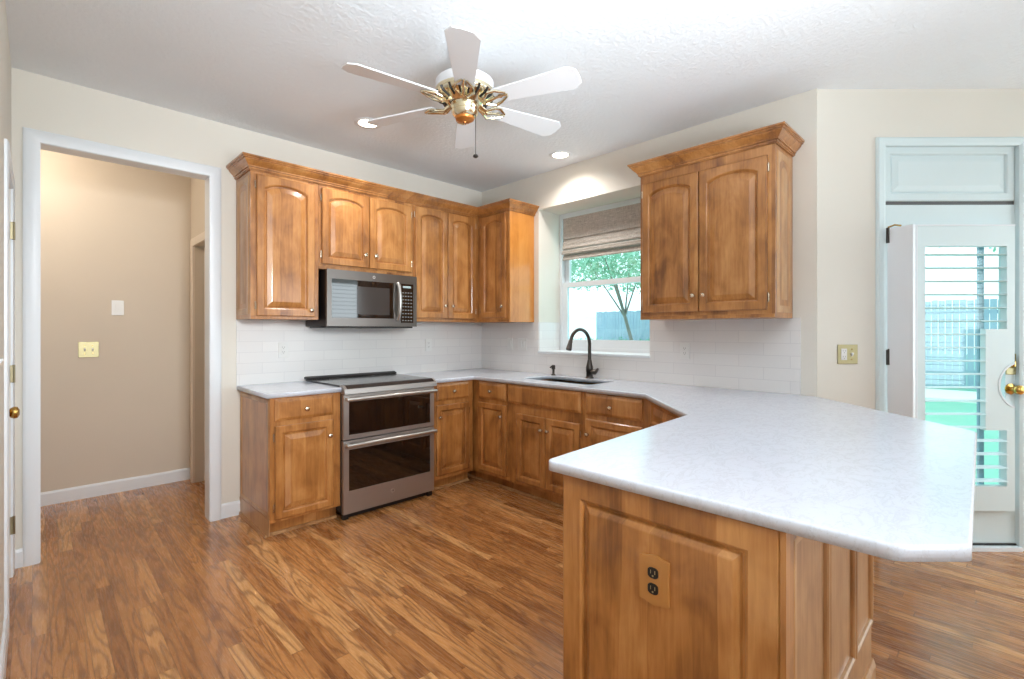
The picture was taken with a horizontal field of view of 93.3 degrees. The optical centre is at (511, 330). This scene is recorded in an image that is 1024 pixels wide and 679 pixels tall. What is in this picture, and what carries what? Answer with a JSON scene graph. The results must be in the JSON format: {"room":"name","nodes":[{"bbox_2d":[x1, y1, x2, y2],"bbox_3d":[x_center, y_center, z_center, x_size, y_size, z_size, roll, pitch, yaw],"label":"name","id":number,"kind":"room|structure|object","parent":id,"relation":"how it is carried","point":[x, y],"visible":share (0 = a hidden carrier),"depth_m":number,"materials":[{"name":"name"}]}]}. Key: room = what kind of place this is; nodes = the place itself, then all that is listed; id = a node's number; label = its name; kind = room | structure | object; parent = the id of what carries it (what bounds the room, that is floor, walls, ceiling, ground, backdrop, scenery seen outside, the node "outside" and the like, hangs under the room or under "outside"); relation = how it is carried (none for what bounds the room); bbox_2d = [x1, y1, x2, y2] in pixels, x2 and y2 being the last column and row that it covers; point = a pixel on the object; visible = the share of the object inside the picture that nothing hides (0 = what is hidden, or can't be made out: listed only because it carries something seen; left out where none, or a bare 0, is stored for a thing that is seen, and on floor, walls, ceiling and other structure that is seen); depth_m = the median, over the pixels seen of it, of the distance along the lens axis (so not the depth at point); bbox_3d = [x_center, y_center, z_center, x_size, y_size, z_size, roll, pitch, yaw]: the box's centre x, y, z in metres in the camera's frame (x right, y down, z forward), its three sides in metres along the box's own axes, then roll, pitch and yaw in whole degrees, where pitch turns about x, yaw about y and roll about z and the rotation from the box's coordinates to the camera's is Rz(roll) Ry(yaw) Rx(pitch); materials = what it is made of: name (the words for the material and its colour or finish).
{"room":"kitchen","nodes":[
{"label":"kitchen","id":0,"kind":"room"},
{"bbox_2d":[0,0,10,648],"bbox_3d":[-0.324,-0.070,0.108,0.120,2.743,7.000,0,0,-45],"label":"wall","id":1,"kind":"structure","parent":0,"point":[5,59],"depth_m":1.94,"materials":[{"name":"beige paint"}]},
{"bbox_2d":[0,616,8,678],"bbox_3d":[0.026,1.252,-0.152,0.014,0.100,6.138,0,0,-45],"label":"baseboard","id":2,"kind":"structure","parent":1,"relation":"attached to","point":[5,633],"depth_m":1.86,"materials":[{"name":"white paint"}]},
{"bbox_2d":[4,139,14,618],"bbox_3d":[-2.404,0.247,2.316,0.015,2.110,0.785,0,0,-45],"label":"trim","id":3,"kind":"structure","parent":1,"relation":"attached to","point":[8,167],"depth_m":2.04,"materials":[{"name":"white paint"}]},
{"bbox_2d":[9,222,19,534],"bbox_3d":[-2.414,0.274,2.316,0.087,2.033,0.674,0,0,-45],"label":"door hardware","id":4,"kind":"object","parent":1,"relation":"in","point":[14,412],"depth_m":2.54,"materials":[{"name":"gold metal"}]},
{"bbox_2d":[41,149,190,491],"bbox_3d":[-3.636,-0.070,3.541,2.380,2.743,0.120,0,0,-45],"label":"wall","id":5,"kind":"structure","parent":0,"point":[110,231],"depth_m":3.88,"materials":[{"name":"beige paint"}]},
{"bbox_2d":[78,342,98,357],"bbox_3d":[-3.303,0.147,3.772,0.122,0.122,0.018,0,0,-45],"label":"light switch","id":6,"kind":"object","parent":5,"relation":"attached to","point":[85,349],"visible":1,"depth_m":3.77,"materials":[{"name":"plastic"}]},
{"bbox_2d":[41,468,189,505],"bbox_3d":[-3.594,1.252,3.488,2.165,0.100,0.014,0,0,-45],"label":"baseboard","id":7,"kind":"structure","parent":5,"relation":"attached to","point":[115,486],"depth_m":3.87,"materials":[{"name":"white paint"}]},
{"bbox_2d":[111,300,123,314],"bbox_3d":[-3.179,-0.185,3.898,0.078,0.120,0.011,0,0,-45],"label":"light switch","id":8,"kind":"object","parent":5,"relation":"attached to","point":[117,306],"visible":1,"depth_m":3.90,"materials":[{"name":"white plastic"}]},
{"bbox_2d":[191,178,204,482],"bbox_3d":[-2.403,-0.070,3.903,0.115,2.743,1.095,0,0,-45],"label":"wall","id":9,"kind":"structure","parent":0,"point":[197,185],"depth_m":4.16,"materials":[{"name":"beige paint"}]},
{"bbox_2d":[190,231,204,482],"bbox_3d":[-2.462,0.255,3.866,0.022,2.095,0.885,0,0,-45],"label":"trim","id":10,"kind":"structure","parent":9,"relation":"attached to","point":[200,238],"depth_m":4.14,"materials":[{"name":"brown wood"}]},
{"bbox_2d":[204,248,204,479],"bbox_3d":[-2.395,0.287,3.931,0.035,2.010,0.735,0,0,-45],"label":"door","id":11,"kind":"structure","parent":9,"relation":"in","point":[204,248],"depth_m":4.16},
{"bbox_2d":[11,67,481,549],"bbox_3d":[-1.524,-0.070,3.919,3.520,2.743,0.115,0,0,-45],"label":"wall","id":12,"kind":"structure","parent":0,"point":[38,102],"depth_m":3.24,"materials":[{"name":"beige paint"}]},
{"bbox_2d":[15,548,22,568],"bbox_3d":[-2.715,1.252,2.655,0.048,0.100,0.014,0,0,-45],"label":"baseboard","id":13,"kind":"structure","parent":12,"relation":"attached to","point":[18,552],"depth_m":2.65,"materials":[{"name":"white paint"}]},
{"bbox_2d":[23,127,220,566],"bbox_3d":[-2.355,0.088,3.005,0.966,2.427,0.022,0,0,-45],"label":"trim","id":14,"kind":"structure","parent":12,"relation":"attached to","point":[32,138],"depth_m":2.70,"materials":[{"name":"white paint"}]},
{"bbox_2d":[221,500,239,518],"bbox_3d":[-1.971,1.252,3.388,0.119,0.100,0.014,0,0,-45],"label":"baseboard","id":15,"kind":"structure","parent":12,"relation":"attached to","point":[229,509],"depth_m":3.38,"materials":[{"name":"white paint"}]},
{"bbox_2d":[236,169,317,320],"bbox_3d":[-1.661,-0.584,3.443,0.456,1.009,0.369,0,0,-45],"label":"upper cabinet","id":16,"kind":"object","parent":12,"relation":"attached to","point":[277,216],"visible":1,"depth_m":3.31,"materials":[{"name":"brown wood"}]},
{"bbox_2d":[226,152,538,217],"bbox_3d":[-0.857,-1.106,3.891,2.458,0.084,0.492,0,0,-35],"label":"crown molding","id":17,"kind":"structure","parent":16,"relation":"attached to","point":[244,161],"depth_m":3.73,"materials":[{"name":"brown wood"}]},
{"bbox_2d":[236,320,481,389],"bbox_3d":[-1.133,0.170,4.217,2.287,0.496,0.008,0,0,-45],"label":"tile backsplash","id":18,"kind":"structure","parent":12,"relation":"attached to","point":[455,346],"depth_m":3.98,"materials":[{"name":"white tile"}]},
{"bbox_2d":[278,342,287,357],"bbox_3d":[-1.717,0.144,3.631,0.070,0.115,0.009,0,0,-45],"label":"wall outlet","id":19,"kind":"object","parent":18,"relation":"attached to","point":[282,346],"visible":1,"depth_m":3.62,"materials":[{"name":"white plastic"}]},
{"bbox_2d":[281,345,285,354],"bbox_3d":[-1.715,0.144,3.629,0.034,0.068,0.003,0,0,-45],"label":"socket","id":20,"kind":"object","parent":19,"relation":"attached to","point":[283,347],"depth_m":3.63,"materials":[{"name":"grey plastic"}]},
{"bbox_2d":[425,339,431,350],"bbox_3d":[-0.785,0.134,4.549,0.070,0.115,0.009,0,0,-45],"label":"wall outlet","id":21,"kind":"object","parent":18,"relation":"attached to","point":[428,342],"visible":1,"depth_m":4.54,"materials":[{"name":"white plastic"}]},
{"bbox_2d":[318,184,412,275],"bbox_3d":[-1.214,-0.769,3.883,0.797,0.638,0.369,0,0,-45],"label":"upper cabinet","id":22,"kind":"object","parent":12,"relation":"attached to","point":[360,232],"visible":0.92,"depth_m":3.74,"materials":[{"name":"brown wood"}]},
{"bbox_2d":[305,269,416,327],"bbox_3d":[-1.197,-0.234,3.832,0.817,0.424,0.444,0,0,-45],"label":"microwave","id":23,"kind":"object","parent":22,"relation":"attached to","point":[346,299],"visible":0.98,"depth_m":3.68,"materials":[{"name":"silver metal"}]},
{"bbox_2d":[413,204,477,322],"bbox_3d":[-0.672,-0.584,4.418,0.724,1.009,0.369,0,0,-45],"label":"upper cabinet","id":24,"kind":"object","parent":12,"relation":"attached to","point":[445,244],"visible":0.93,"depth_m":4.28,"materials":[{"name":"brown wood"}]},
{"bbox_2d":[5,0,1023,191],"bbox_3d":[0.904,-1.471,2.167,6.920,0.060,8.450,0,0,-45],"label":"ceiling","id":25,"kind":"structure","parent":0,"point":[647,70],"depth_m":2.58,"materials":[{"name":"paint"}]},
{"bbox_2d":[354,117,380,128],"bbox_3d":[-1.000,-1.438,3.354,0.184,0.007,0.184,0,0,-45],"label":"recessed light","id":26,"kind":"object","parent":25,"relation":"in","point":[361,122],"visible":0.78,"depth_m":3.35,"materials":[{"name":"white paint"}]},
{"bbox_2d":[342,25,581,157],"bbox_3d":[-0.239,-1.155,2.451,1.197,0.573,1.155,0,0,-45],"label":"ceiling fan","id":27,"kind":"object","parent":25,"relation":"hanging from","point":[463,89],"visible":1,"depth_m":2.33,"materials":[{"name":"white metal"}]},
{"bbox_2d":[549,151,571,158],"bbox_3d":[0.396,-1.438,3.958,0.184,0.007,0.184,0,0,-45],"label":"recessed light","id":28,"kind":"object","parent":25,"relation":"in","point":[556,154],"visible":1,"depth_m":3.94,"materials":[{"name":"white paint"}]},
{"bbox_2d":[5,477,1023,678],"bbox_3d":[0.904,1.327,2.167,6.920,0.050,8.450,0,0,-45],"label":"floor","id":29,"kind":"structure","parent":0,"point":[464,580],"depth_m":2.36,"materials":[{"name":"brown wood"}]},
{"bbox_2d":[239,391,339,537],"bbox_3d":[-1.543,0.860,3.356,0.467,0.884,0.659,0,0,-45],"label":"base cabinet","id":30,"kind":"object","parent":29,"relation":"on","point":[290,446],"visible":0.94,"depth_m":3.15,"materials":[{"name":"brown wood"}]},
{"bbox_2d":[237,381,341,398],"bbox_3d":[-1.552,0.403,3.355,0.477,0.030,0.625,0,0,-45],"label":"countertop","id":31,"kind":"structure","parent":30,"relation":"on","point":[299,388],"depth_m":3.25,"materials":[{"name":"white stone"}]},
{"bbox_2d":[304,371,437,520],"bbox_3d":[-1.084,0.828,3.764,0.783,0.948,0.700,0,0,-45],"label":"range","id":32,"kind":"object","parent":29,"relation":"on","point":[387,430],"visible":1,"depth_m":3.53,"materials":[{"name":"silver metal"}]},
{"bbox_2d":[306,374,427,386],"bbox_3d":[-1.123,0.382,3.804,0.760,0.012,0.588,0,0,-45],"label":"cooktop","id":33,"kind":"object","parent":32,"relation":"in","point":[339,380],"depth_m":3.77,"materials":[{"name":"black glass"}]},
{"bbox_2d":[433,380,472,490],"bbox_3d":[-0.684,0.860,4.202,0.422,0.884,0.659,0,0,-45],"label":"base cabinet","id":34,"kind":"object","parent":29,"relation":"on","point":[453,401],"visible":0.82,"depth_m":3.99,"materials":[{"name":"brown wood"}]},
{"bbox_2d":[468,380,513,490],"bbox_3d":[-0.190,0.860,4.432,0.659,0.884,1.003,0,0,-45],"label":"base cabinet","id":35,"kind":"object","parent":29,"relation":"on","point":[489,398],"visible":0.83,"depth_m":4.01,"materials":[{"name":"brown wood"}]},
{"bbox_2d":[403,368,976,561],"bbox_3d":[0.220,0.403,2.906,2.206,0.030,3.753,0,0,-45],"label":"countertop","id":36,"kind":"structure","parent":35,"relation":"on","point":[886,485],"depth_m":1.40,"materials":[{"name":"white stone"}]},
{"bbox_2d":[550,365,555,374],"bbox_3d":[0.352,0.343,4.206,0.066,0.090,0.040,0,0,-45],"label":"soap dispenser","id":37,"kind":"object","parent":36,"relation":"on","point":[552,367],"visible":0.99,"depth_m":4.20,"materials":[{"name":"black metal"}]},
{"bbox_2d":[554,381,591,384],"bbox_3d":[0.441,0.519,3.834,0.370,0.178,0.696,0,0,-45],"label":"sink","id":38,"kind":"object","parent":36,"relation":"in","point":[554,381],"visible":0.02,"depth_m":4.02,"materials":[{"name":"grey"}]},
{"bbox_2d":[566,328,598,378],"bbox_3d":[0.563,0.182,3.847,0.326,0.412,0.125,0,0,-45],"label":"kitchen faucet","id":39,"kind":"object","parent":36,"relation":"on","point":[590,371],"visible":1,"depth_m":3.93,"materials":[{"name":"black metal"}]},
{"bbox_2d":[507,379,599,507],"bbox_3d":[0.431,0.860,3.801,0.659,0.884,0.764,0,0,-45],"label":"base cabinet","id":40,"kind":"object","parent":29,"relation":"on","point":[544,424],"visible":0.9,"depth_m":3.62,"materials":[{"name":"brown wood"}]},
{"bbox_2d":[584,392,650,447],"bbox_3d":[0.875,0.860,3.350,0.659,0.884,0.500,0,0,-45],"label":"base cabinet","id":41,"kind":"object","parent":29,"relation":"on","point":[607,417],"visible":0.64,"depth_m":3.15,"materials":[{"name":"brown wood"}]},
{"bbox_2d":[650,402,678,425],"bbox_3d":[1.100,0.860,2.809,1.080,0.884,0.580,0,0,-45],"label":"base cabinet","id":42,"kind":"object","parent":29,"relation":"on","point":[658,415],"visible":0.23,"depth_m":2.79,"materials":[{"name":"brown wood"}]},
{"bbox_2d":[563,474,875,678],"bbox_3d":[0.868,0.860,1.719,1.420,0.884,0.607,0,0,-45],"label":"base cabinet","id":43,"kind":"object","parent":29,"relation":"on","point":[748,600],"visible":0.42,"depth_m":1.22,"materials":[{"name":"brown wood"}]},
{"bbox_2d":[639,552,669,608],"bbox_3d":[0.357,0.628,1.217,0.014,0.126,0.082,0,0,-45],"label":"outlet","id":44,"kind":"object","parent":43,"relation":"attached to","point":[654,571],"visible":1,"depth_m":1.21,"materials":[{"name":"brown"}]},
{"bbox_2d":[648,583,657,594],"bbox_3d":[0.354,0.648,1.213,0.003,0.027,0.028,0,0,-45],"label":"socket","id":45,"kind":"object","parent":44,"relation":"attached to","point":[652,587],"depth_m":1.21,"materials":[{"name":"black plastic"}]},
{"bbox_2d":[648,567,657,578],"bbox_3d":[0.354,0.608,1.213,0.003,0.027,0.028,0,0,-45],"label":"socket","id":46,"kind":"object","parent":44,"relation":"attached to","point":[652,571],"depth_m":1.21,"materials":[{"name":"black plastic"}]},
{"bbox_2d":[482,88,817,396],"bbox_3d":[0.898,-0.070,4.097,0.420,2.743,3.030,0,0,-45],"label":"wall","id":47,"kind":"structure","parent":0,"point":[604,179],"depth_m":3.53,"materials":[{"name":"beige paint"}]},
{"bbox_2d":[474,210,533,322],"bbox_3d":[-0.186,-0.584,4.634,0.369,1.009,0.745,0,0,-45],"label":"upper cabinet","id":48,"kind":"object","parent":47,"relation":"attached to","point":[505,239],"visible":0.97,"depth_m":4.39,"materials":[{"name":"brown wood"}]},
{"bbox_2d":[538,350,649,357],"bbox_3d":[0.747,0.196,4.153,0.316,0.020,1.140,0,0,-45],"label":"trim","id":49,"kind":"structure","parent":47,"relation":"attached to","point":[593,353],"depth_m":4.02,"materials":[{"name":"white paint"}]},
{"bbox_2d":[560,197,649,352],"bbox_3d":[0.896,-0.458,4.299,0.100,1.320,1.139,0,0,-45],"label":"window","id":50,"kind":"structure","parent":47,"relation":"in","point":[629,346],"depth_m":4.45,"materials":[{"name":"white paint"}]},
{"bbox_2d":[562,203,640,260],"bbox_3d":[0.830,-0.856,4.218,0.056,0.395,0.982,0,0,-45],"label":"roman shade","id":51,"kind":"object","parent":50,"relation":"attached to","point":[615,230],"visible":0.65,"depth_m":4.23,"materials":[{"name":"beige fabric"}]},
{"bbox_2d":[482,318,800,394],"bbox_3d":[0.822,0.170,4.076,0.298,0.497,2.936,0,0,-45],"label":"tile backsplash","id":52,"kind":"structure","parent":47,"relation":"attached to","point":[760,355],"depth_m":3.42,"materials":[{"name":"white tile"}]},
{"bbox_2d":[518,338,526,349],"bbox_3d":[0.096,0.128,4.592,0.011,0.115,0.118,0,0,-45],"label":"light switch","id":53,"kind":"object","parent":52,"relation":"attached to","point":[522,342],"visible":1,"depth_m":4.58,"materials":[{"name":"white plastic"}]},
{"bbox_2d":[680,343,689,358],"bbox_3d":[1.230,0.144,3.443,0.009,0.115,0.070,0,0,-45],"label":"wall outlet","id":54,"kind":"object","parent":52,"relation":"attached to","point":[684,347],"visible":1,"depth_m":3.44,"materials":[{"name":"white plastic"}]},
{"bbox_2d":[682,346,686,355],"bbox_3d":[1.228,0.144,3.441,0.003,0.068,0.034,0,0,-45],"label":"socket","id":55,"kind":"object","parent":54,"relation":"attached to","point":[684,348],"depth_m":3.44,"materials":[{"name":"grey plastic"}]},
{"bbox_2d":[627,121,804,177],"bbox_3d":[1.283,-1.106,3.133,0.384,0.084,0.988,0,0,-45],"label":"crown molding","id":56,"kind":"structure","parent":47,"relation":"attached to","point":[781,133],"depth_m":2.91,"materials":[{"name":"brown wood"}]},
{"bbox_2d":[641,143,792,319],"bbox_3d":[1.289,-0.582,3.137,0.369,1.012,0.862,0,0,-45],"label":"upper cabinet","id":57,"kind":"object","parent":47,"relation":"attached to","point":[717,233],"visible":0.99,"depth_m":2.94,"materials":[{"name":"brown wood"}]},
{"bbox_2d":[818,89,1023,408],"bbox_3d":[3.358,-0.070,2.931,3.120,2.743,0.115,0,0,0],"label":"wall","id":58,"kind":"structure","parent":0,"point":[850,121],"depth_m":2.88,"materials":[{"name":"beige paint"}]},
{"bbox_2d":[837,345,857,363],"bbox_3d":[1.999,0.140,2.874,0.118,0.115,0.018,0,0,0],"label":"light switch","id":59,"kind":"object","parent":58,"relation":"attached to","point":[846,354],"visible":1,"depth_m":2.88,"materials":[{"name":"beige plastic"}]},
{"bbox_2d":[841,349,846,359],"bbox_3d":[1.976,0.140,2.877,0.034,0.068,0.003,0,0,0],"label":"socket","id":60,"kind":"object","parent":59,"relation":"attached to","point":[843,351],"depth_m":2.88,"materials":[{"name":"grey plastic"}]},
{"bbox_2d":[886,224,915,417],"bbox_3d":[2.259,0.218,2.804,0.045,1.687,0.142,0,0,-24],"label":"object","id":61,"kind":"object","parent":58,"relation":"attached to","point":[901,241],"visible":0.59,"depth_m":2.79,"materials":[{"name":"white paint"}]},
{"bbox_2d":[875,137,1023,550],"bbox_3d":[2.612,0.076,2.894,0.890,2.452,0.070,0,0,0],"label":"trim","id":62,"kind":"structure","parent":58,"relation":"attached to","point":[881,143],"depth_m":2.86,"materials":[{"name":"white paint"}]},
{"bbox_2d":[886,147,1023,551],"bbox_3d":[2.612,0.100,2.910,0.796,2.405,0.178,0,0,0],"label":"door","id":63,"kind":"structure","parent":58,"relation":"in","point":[925,185],"depth_m":2.89,"materials":[{"name":"white paint"}]},
{"bbox_2d":[916,224,1015,510],"bbox_3d":[2.672,0.218,2.870,0.582,1.688,0.068,0,0,0],"label":"plantation shutter","id":64,"kind":"object","parent":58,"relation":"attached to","point":[997,346],"visible":0.8,"depth_m":2.85,"materials":[{"name":"white paint"}]},
{"label":"outside","id":65,"kind":"structure","parent":0,"visible":0},
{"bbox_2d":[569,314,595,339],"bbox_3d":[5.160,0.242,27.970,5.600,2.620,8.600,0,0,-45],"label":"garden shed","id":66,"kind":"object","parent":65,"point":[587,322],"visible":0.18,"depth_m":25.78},
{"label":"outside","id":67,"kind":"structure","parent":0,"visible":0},
{"bbox_2d":[925,354,998,483],"bbox_3d":[16.252,1.602,17.139,39.400,0.100,22.000,0,0,-45],"label":"lawn","id":68,"kind":"structure","parent":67,"point":[930,407],"depth_m":8.46,"materials":[{"name":"green plant"}]},
{"bbox_2d":[571,251,640,339],"bbox_3d":[3.417,-0.758,13.680,3.494,4.641,6.220,0,0,-45],"label":"tree","id":69,"kind":"object","parent":68,"relation":"on","point":[632,265],"visible":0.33,"depth_m":13.72,"materials":[{"name":"green plant"}]},
{"bbox_2d":[578,337,649,340],"bbox_3d":[5.112,0.919,18.488,0.744,1.420,7.550,0,0,-45],"label":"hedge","id":70,"kind":"object","parent":68,"relation":"on","point":[578,337],"visible":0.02,"depth_m":19.52,"materials":[{"name":"green plant"}]},
{"bbox_2d":[596,299,998,388],"bbox_3d":[11.662,0.352,13.554,0.070,2.400,22.465,0,0,-45],"label":"fence","id":71,"kind":"object","parent":68,"relation":"on","point":[612,325],"visible":0.12,"depth_m":13.28,"materials":[{"name":"wood"}]},
{"bbox_2d":[925,388,976,402],"bbox_3d":[9.708,1.527,12.096,2.200,0.050,20.000,0,0,-45],"label":"patio","id":72,"kind":"structure","parent":68,"relation":"on","point":[929,393],"depth_m":11.39,"materials":[{"name":"white concrete"}]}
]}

